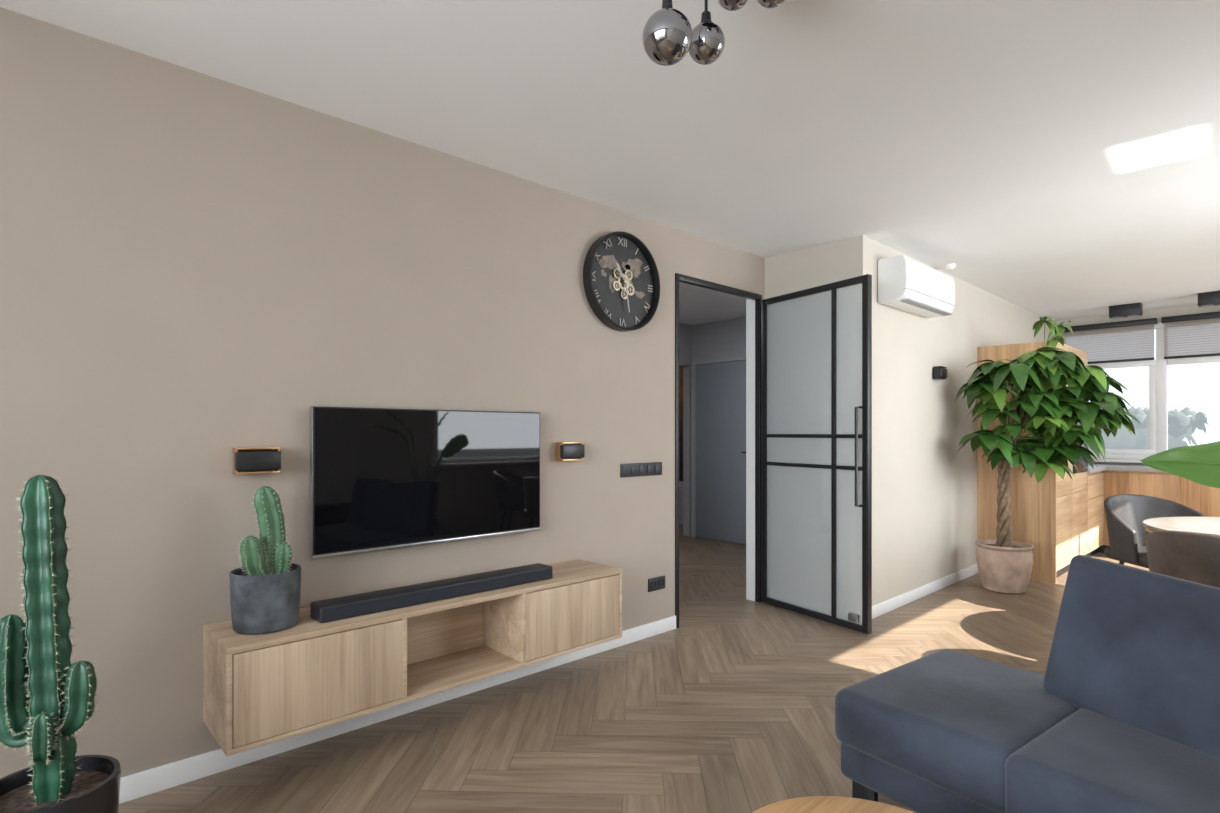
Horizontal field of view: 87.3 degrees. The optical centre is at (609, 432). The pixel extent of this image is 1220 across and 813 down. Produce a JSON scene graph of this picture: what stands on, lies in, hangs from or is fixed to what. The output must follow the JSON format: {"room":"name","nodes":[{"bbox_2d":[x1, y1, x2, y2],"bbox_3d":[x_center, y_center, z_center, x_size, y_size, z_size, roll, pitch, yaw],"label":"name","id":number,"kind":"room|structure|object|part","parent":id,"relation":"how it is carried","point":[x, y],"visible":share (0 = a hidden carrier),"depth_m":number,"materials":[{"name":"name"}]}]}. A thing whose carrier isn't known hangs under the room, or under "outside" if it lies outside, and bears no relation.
{"room":"living room","nodes":[
{"label":"living room","id":0,"kind":"room"},
{"bbox_2d":[0,755,120,812],"bbox_3d":[-1.478,1.095,1.684,0.304,0.347,0.304,0,0,-43],"label":"pot","id":1,"kind":"object","parent":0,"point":[94,787],"depth_m":1.69,"materials":[{"name":"ceramic"}]},
{"bbox_2d":[229,563,300,634],"bbox_3d":[-1.260,0.604,2.345,0.232,0.211,0.232,0,0,-43],"label":"pot","id":2,"kind":"object","parent":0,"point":[263,600],"depth_m":2.26,"materials":[{"name":"concrete"}]},
{"bbox_2d":[0,7,764,778],"bbox_3d":[-1.041,-0.030,2.822,6.120,2.600,0.169,0,0,-43],"label":"wall","id":3,"kind":"structure","parent":0,"point":[193,263],"depth_m":2.54,"materials":[{"name":"beige paint"}]},
{"bbox_2d":[233,447,280,474],"bbox_3d":[-1.356,0.105,2.456,0.156,0.100,0.076,0,0,-43],"label":"wall sconce","id":4,"kind":"object","parent":3,"relation":"attached to","point":[247,460],"visible":1,"depth_m":2.43,"materials":[{"name":"black metal"}]},
{"bbox_2d":[119,616,675,803],"bbox_3d":[-1.383,1.228,2.473,4.943,0.085,0.014,0,0,-43],"label":"baseboard","id":5,"kind":"structure","parent":3,"relation":"attached to","point":[140,784],"depth_m":2.65,"materials":[{"name":"white paint"}]},
{"bbox_2d":[203,559,621,756],"bbox_3d":[-0.721,0.887,2.852,1.810,0.355,0.359,0,0,-43],"label":"tv console","id":6,"kind":"object","parent":3,"relation":"attached to","point":[309,675],"visible":0.94,"depth_m":2.49,"materials":[{"name":"brown wood"}]},
{"bbox_2d":[229,486,300,634],"bbox_3d":[-1.260,0.451,2.345,0.232,0.515,0.232,0,0,-43],"label":"potted cactus","id":7,"kind":"object","parent":6,"relation":"on","point":[265,591],"visible":1,"depth_m":2.28,"materials":[{"name":"stone"}]},
{"bbox_3d":[-1.035,0.890,2.330,0.596,0.308,0.018,0,0,-43],"label":"cabinet door","id":8,"kind":"part","parent":6,"relation":"part of","materials":[{"name":"brown wood"}]},
{"bbox_2d":[310,563,552,622],"bbox_3d":[-0.714,0.678,2.786,1.090,0.061,0.117,0,0,-43],"label":"soundbar","id":9,"kind":"object","parent":6,"relation":"on","point":[328,610],"visible":1,"depth_m":2.67,"materials":[{"name":"black plastic"}]},
{"bbox_3d":[-0.177,0.890,3.128,0.596,0.308,0.018,0,0,-43],"label":"cabinet door","id":10,"kind":"part","parent":6,"relation":"part of","materials":[{"name":"brown wood"}]},
{"bbox_3d":[-0.800,0.199,2.978,1.135,0.615,0.068,0,0,-43],"label":"television","id":11,"kind":"part","parent":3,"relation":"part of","materials":[{"name":"black glass"}]},
{"bbox_2d":[556,442,584,460],"bbox_3d":[-0.221,0.100,3.512,0.156,0.100,0.076,0,0,-43],"label":"wall sconce","id":12,"kind":"object","parent":3,"relation":"attached to","point":[576,450],"visible":1,"depth_m":3.47,"materials":[{"name":"black metal"}]},
{"bbox_2d":[583,231,659,331],"bbox_3d":[0.081,-0.895,3.796,0.576,0.576,0.070,0,0,-43],"label":"wall clock","id":13,"kind":"object","parent":3,"relation":"attached to","point":[621,280],"visible":1,"depth_m":3.79,"materials":[{"name":"black metal"}]},
{"bbox_2d":[620,462,661,477],"bbox_3d":[0.198,0.225,3.943,0.362,0.082,0.014,0,0,-43],"label":"light switch panel","id":14,"kind":"object","parent":3,"relation":"attached to","point":[651,468],"visible":1,"depth_m":3.93,"materials":[{"name":"black plastic"}]},
{"bbox_2d":[648,575,664,591],"bbox_3d":[0.297,0.950,4.036,0.152,0.082,0.014,0,0,-43],"label":"power outlet","id":15,"kind":"object","parent":3,"relation":"attached to","point":[657,583],"visible":1,"depth_m":4.03,"materials":[{"name":"black plastic"}]},
{"bbox_2d":[679,282,754,600],"bbox_3d":[0.732,0.115,4.547,0.975,2.310,0.079,0,0,-43],"label":"lining","id":16,"kind":"object","parent":3,"relation":"attached to","point":[750,304],"visible":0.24,"depth_m":4.86,"materials":[{"name":"white paint"}]},
{"bbox_2d":[675,273,761,627],"bbox_3d":[0.774,0.115,4.502,0.975,2.310,0.042,0,0,-43],"label":"door frame","id":17,"kind":"structure","parent":3,"relation":"attached to","point":[678,277],"depth_m":4.68,"materials":[{"name":"black metal"}]},
{"bbox_2d":[761,274,871,633],"bbox_3d":[1.385,0.133,4.395,0.149,2.250,0.920,0,0,-31],"label":"door","id":18,"kind":"structure","parent":17,"relation":"attached to","point":[865,627],"depth_m":4.44,"materials":[{"name":"white glass"}]},
{"bbox_3d":[1.386,0.133,4.395,0.006,2.200,0.870,0,0,-31],"label":"glass pane","id":19,"kind":"part","parent":18,"relation":"part of","materials":[{"name":"glass"}]},
{"bbox_2d":[848,612,858,622],"bbox_3d":[1.548,1.173,4.067,0.025,0.050,0.070,0,0,-31],"label":"latch","id":20,"kind":"object","parent":18,"relation":"attached to","point":[853,617],"visible":1,"depth_m":4.05,"materials":[{"name":"metal"}]},
{"bbox_3d":[1.559,0.148,4.021,0.055,0.639,0.020,0,0,-31],"label":"pull handle","id":21,"kind":"part","parent":18,"relation":"part of","materials":[{"name":"black metal"}]},
{"bbox_2d":[0,0,1219,324],"bbox_3d":[0.848,-1.390,4.374,11.000,0.120,7.750,0,0,-43],"label":"ceiling","id":22,"kind":"structure","parent":0,"point":[1064,155],"depth_m":2.59,"materials":[{"name":"paint"}]},
{"bbox_2d":[642,0,784,65],"bbox_3d":[0.324,-1.126,1.654,0.472,0.406,0.300,0,0,-43],"label":"pendant chandelier","id":23,"kind":"object","parent":22,"relation":"hanging from","point":[668,36],"visible":1,"depth_m":1.59,"materials":[{"name":"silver metal"}]},
{"bbox_3d":[0.142,-0.985,1.594,0.124,0.124,0.124,0,0,-43],"label":"globe","id":24,"kind":"part","parent":23,"relation":"part of","materials":[{"name":"metal"}]},
{"bbox_3d":[0.275,-1.223,1.710,0.048,0.194,0.009,0,0,29],"label":"rod","id":25,"kind":"part","parent":23,"relation":"part of","materials":[{"name":"black metal"}]},
{"bbox_3d":[0.258,-1.046,1.719,0.100,0.100,0.100,0,0,-43],"label":"globe","id":26,"kind":"part","parent":23,"relation":"part of","materials":[{"name":"metal"}]},
{"bbox_3d":[0.348,-1.245,1.799,0.100,0.100,0.100,0,0,-43],"label":"globe","id":27,"kind":"part","parent":23,"relation":"part of","materials":[{"name":"metal"}]},
{"bbox_3d":[0.454,-1.245,1.788,0.100,0.100,0.100,0,0,-43],"label":"globe","id":28,"kind":"part","parent":23,"relation":"part of","materials":[{"name":"metal"}]},
{"bbox_2d":[943,264,955,269],"bbox_3d":[2.688,-1.310,5.068,0.090,0.040,0.090,0,0,-43],"label":"sensor","id":29,"kind":"object","parent":22,"relation":"attached to","point":[947,266],"visible":1,"depth_m":5.04,"materials":[{"name":"white plastic"}]},
{"bbox_2d":[1109,303,1142,318],"bbox_3d":[5.356,-1.268,6.649,0.120,0.123,0.260,0,0,-43],"label":"ceiling spotlight","id":30,"kind":"object","parent":22,"relation":"attached to","point":[1133,309],"depth_m":6.60,"materials":[{"name":"black metal"}]},
{"bbox_2d":[1198,291,1219,306],"bbox_3d":[5.723,-1.268,6.034,0.120,0.123,0.260,0,0,-43],"label":"ceiling spotlight","id":31,"kind":"object","parent":22,"relation":"attached to","point":[1207,299],"depth_m":6.03,"materials":[{"name":"black metal"}]},
{"bbox_2d":[118,524,1148,812],"bbox_3d":[0.848,1.370,4.374,11.000,0.200,7.750,0,0,-43],"label":"floor","id":32,"kind":"structure","parent":0,"point":[729,709],"depth_m":2.75,"materials":[{"name":"brown herringbone oak"}]},
{"bbox_2d":[0,475,120,812],"bbox_3d":[-1.478,0.689,1.684,0.304,1.159,0.304,0,0,-22],"label":"columnar cactus","id":33,"kind":"object","parent":32,"relation":"on","point":[45,699],"visible":1,"depth_m":1.66,"materials":[{"name":"plant"}]},
{"bbox_2d":[752,796,914,812],"bbox_3d":[0.515,1.069,1.244,0.600,0.399,0.600,0,0,-43],"label":"round coffee table","id":34,"kind":"object","parent":32,"relation":"on","point":[811,804],"visible":1,"depth_m":1.49,"materials":[{"name":"brown wood"}]},
{"bbox_2d":[835,555,1219,812],"bbox_3d":[1.612,0.833,1.574,0.815,0.874,1.930,0,0,-36],"label":"sofa","id":35,"kind":"object","parent":32,"relation":"on","point":[1123,716],"visible":1,"depth_m":1.85,"materials":[{"name":"blue fabric"}]},
{"bbox_3d":[0.840,1.202,2.107,0.024,0.135,0.080,0,0,-36],"label":"leg","id":36,"kind":"part","parent":35,"relation":"part of","materials":[{"name":"black metal"}]},
{"bbox_3d":[1.187,0.938,2.121,0.740,0.185,0.545,0,0,-36],"label":"seat","id":37,"kind":"part","parent":35,"relation":"part of","materials":[{"name":"blue fabric"}]},
{"bbox_3d":[1.714,0.939,1.432,0.815,0.193,1.220,0,0,-36],"label":"seat","id":38,"kind":"part","parent":35,"relation":"part of","materials":[{"name":"blue fabric"}]},
{"bbox_3d":[1.644,0.658,1.752,0.110,0.465,0.780,13,0,-23],"label":"backrest","id":39,"kind":"part","parent":35,"relation":"part of","materials":[{"name":"blue fabric"}]},
{"bbox_2d":[977,341,1087,583],"bbox_3d":[4.009,0.245,5.997,1.200,2.050,0.658,0,0,-43],"label":"tall cabinet","id":40,"kind":"object","parent":32,"relation":"on","point":[1050,515],"visible":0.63,"depth_m":5.62,"materials":[{"name":"brown wood"}]},
{"bbox_2d":[1073,424,1087,473],"bbox_3d":[4.409,0.085,6.008,0.588,0.570,0.024,0,0,-43],"label":"oven","id":41,"kind":"object","parent":40,"relation":"in","point":[1082,469],"depth_m":6.01,"materials":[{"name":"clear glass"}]},
{"bbox_2d":[955,316,1140,593],"bbox_3d":[3.368,0.170,4.972,1.128,2.198,1.125,0,0,-43],"label":"tree","id":42,"kind":"object","parent":32,"relation":"on","point":[1004,565],"visible":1,"depth_m":4.91,"materials":[{"name":"green plant"}]},
{"bbox_3d":[3.187,1.082,5.177,0.406,0.374,0.406,0,0,-43],"label":"pot","id":43,"kind":"part","parent":42,"relation":"part of","materials":[{"name":"ceramic"}]},
{"bbox_2d":[1085,464,1219,556],"bbox_3d":[5.787,0.810,5.976,1.365,0.920,3.109,0,0,-43],"label":"cabinet","id":44,"kind":"object","parent":32,"relation":"on","point":[1104,481],"depth_m":6.43,"materials":[{"name":"wood"}]},
{"bbox_3d":[4.908,0.530,6.476,0.748,0.231,0.018,0,0,-43],"label":"drawer","id":45,"kind":"part","parent":44,"relation":"part of","materials":[{"name":"brown wood"}]},
{"bbox_3d":[4.908,0.778,6.476,0.748,0.256,0.018,0,0,-43],"label":"drawer","id":46,"kind":"part","parent":44,"relation":"part of","materials":[{"name":"brown wood"}]},
{"bbox_3d":[4.908,1.040,6.476,0.748,0.260,0.018,0,0,-43],"label":"drawer","id":47,"kind":"part","parent":44,"relation":"part of","materials":[{"name":"brown wood"}]},
{"bbox_2d":[1086,464,1163,472],"bbox_3d":[5.787,0.370,5.976,1.365,0.040,3.109,0,0,-43],"label":"countertop","id":48,"kind":"structure","parent":44,"relation":"on","point":[1100,467],"depth_m":6.58,"materials":[{"name":"stone"}]},
{"bbox_2d":[1104,494,1205,568],"bbox_3d":[3.619,0.849,4.228,0.602,0.839,0.565,0,0,1],"label":"dining chair","id":49,"kind":"object","parent":32,"relation":"on","point":[1125,514],"visible":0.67,"depth_m":4.34,"materials":[{"name":"leather"}]},
{"bbox_3d":[3.618,0.815,4.175,0.470,0.090,0.460,0,0,1],"label":"seat","id":50,"kind":"part","parent":49,"relation":"part of","materials":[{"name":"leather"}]},
{"bbox_2d":[1140,441,1219,487],"bbox_3d":[2.483,0.498,1.799,0.705,1.542,1.363,0,0,-24],"label":"banana plant","id":51,"kind":"object","parent":32,"relation":"on","point":[1200,464],"visible":1,"depth_m":2.20,"materials":[{"name":"green plant"}]},
{"bbox_2d":[1142,517,1219,534],"bbox_3d":[3.551,0.887,3.303,1.240,0.754,1.240,0,0,-43],"label":"dining table","id":52,"kind":"object","parent":32,"relation":"on","point":[1210,525],"visible":0.73,"depth_m":3.57,"materials":[{"name":"brown wood"}]},
{"bbox_2d":[1145,530,1219,587],"bbox_3d":[2.777,0.849,2.871,0.565,0.839,0.602,0,0,-28],"label":"dining chair","id":53,"kind":"object","parent":32,"relation":"on","point":[1186,555],"visible":0.35,"depth_m":2.80,"materials":[{"name":"brown leather"}]},
{"bbox_2d":[679,366,682,480],"bbox_3d":[0.662,-0.030,8.538,2.200,2.600,1.400,0,0,-43],"label":"wall","id":54,"kind":"structure","parent":0,"point":[680,367],"depth_m":9.58,"materials":[{"name":"paint"}]},
{"bbox_2d":[679,317,745,535],"bbox_3d":[0.408,-0.030,5.816,3.920,2.600,2.440,0,0,-43],"label":"wall","id":55,"kind":"structure","parent":0,"point":[724,338],"depth_m":7.81,"materials":[{"name":"paint"}]},
{"bbox_2d":[691,355,745,536],"bbox_3d":[1.358,0.190,7.481,0.040,2.160,1.025,0,0,-43],"label":"door frame","id":56,"kind":"structure","parent":55,"relation":"attached to","point":[694,363],"depth_m":7.80,"materials":[{"name":"paint"}]},
{"bbox_2d":[696,360,745,543],"bbox_3d":[1.364,0.217,7.483,0.030,2.095,0.900,0,0,-43],"label":"door","id":57,"kind":"structure","parent":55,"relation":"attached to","point":[720,387],"depth_m":7.53,"materials":[{"name":"paint"}]},
{"bbox_2d":[765,235,869,608],"bbox_3d":[1.472,-0.030,4.613,0.100,2.600,0.770,0,0,-43],"label":"wall","id":58,"kind":"structure","parent":0,"point":[802,269],"depth_m":4.40,"materials":[{"name":"beige paint"}]},
{"bbox_2d":[847,606,861,621],"bbox_3d":[1.447,1.228,4.556,0.014,0.085,0.720,0,0,-43],"label":"baseboard","id":59,"kind":"structure","parent":58,"relation":"attached to","point":[850,609],"depth_m":4.32,"materials":[{"name":"white paint"}]},
{"bbox_2d":[870,238,1051,605],"bbox_3d":[3.505,-0.030,6.047,4.830,2.600,0.100,0,0,-43],"label":"wall","id":60,"kind":"structure","parent":0,"point":[924,495],"depth_m":5.01,"materials":[{"name":"beige paint"}]},
{"bbox_2d":[878,255,954,317],"bbox_3d":[2.246,-1.049,4.662,0.880,0.311,0.212,0,0,-43],"label":"air conditioner","id":61,"kind":"object","parent":60,"relation":"attached to","point":[906,284],"visible":1,"depth_m":4.43,"materials":[{"name":"white plastic"}]},
{"bbox_2d":[872,564,977,618],"bbox_3d":[2.518,1.228,5.050,2.254,0.085,0.014,0,0,-43],"label":"baseboard","id":62,"kind":"structure","parent":60,"relation":"attached to","point":[879,609],"depth_m":4.93,"materials":[{"name":"white paint"}]},
{"bbox_2d":[933,366,947,379],"bbox_3d":[2.639,-0.480,5.121,0.126,0.100,0.076,0,0,-43],"label":"wall sconce","id":63,"kind":"object","parent":60,"relation":"attached to","point":[939,372],"visible":1,"depth_m":5.09,"materials":[{"name":"black metal"}]},
{"bbox_2d":[1052,305,1219,464],"bbox_3d":[6.340,-0.030,6.471,0.100,2.600,3.140,0,0,-43],"label":"wall","id":64,"kind":"structure","parent":0,"point":[1195,309],"depth_m":6.97,"materials":[{"name":"beige paint"}]},
{"bbox_2d":[1055,318,1156,363],"bbox_3d":[5.544,-1.008,7.192,0.075,0.445,0.920,0,0,-43],"label":"roller blind","id":65,"kind":"object","parent":64,"relation":"attached to","point":[1132,340],"visible":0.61,"depth_m":7.11,"materials":[{"name":"grey fabric"}]},
{"bbox_2d":[1093,459,1142,462],"bbox_3d":[6.248,0.308,6.441,0.103,0.033,3.020,0,0,-43],"label":"trim","id":66,"kind":"structure","parent":64,"relation":"attached to","point":[1095,460],"depth_m":7.05,"materials":[{"name":"white paint"}]},
{"bbox_2d":[1090,322,1167,459],"bbox_3d":[6.310,-0.450,6.505,0.070,1.480,2.930,0,0,-43],"label":"frame","id":67,"kind":"object","parent":64,"relation":"attached to","point":[1161,363],"visible":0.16,"depth_m":6.88,"materials":[{"name":"white paint"}]},
{"bbox_2d":[1088,356,1219,453],"bbox_3d":[5.995,-0.280,6.820,0.050,1.020,1.920,0,0,-43],"label":"window","id":68,"kind":"structure","parent":64,"relation":"in","point":[1151,363],"depth_m":6.93,"materials":[{"name":"white paint"}]},
{"bbox_2d":[1161,311,1219,358],"bbox_3d":[6.249,-1.008,6.434,0.075,0.445,1.070,0,0,-43],"label":"roller blind","id":69,"kind":"object","parent":64,"relation":"attached to","point":[1191,335],"visible":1,"depth_m":6.64,"materials":[{"name":"grey fabric"}]},
{"label":"outside","id":70,"kind":"structure","parent":0,"visible":0},
{"bbox_3d":[191.467,17.370,178.109,495.000,0.200,600.000,0,0,-43],"label":"ground","id":71,"kind":"structure","parent":70,"visible":0},
{"bbox_2d":[1088,406,1219,449],"bbox_3d":[184.596,4.022,185.375,80.154,26.495,340.000,0,0,-43],"label":"tree line","id":72,"kind":"object","parent":71,"relation":"on","point":[1186,427],"visible":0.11,"depth_m":174.10,"materials":[{"name":"white plant"}]}
]}

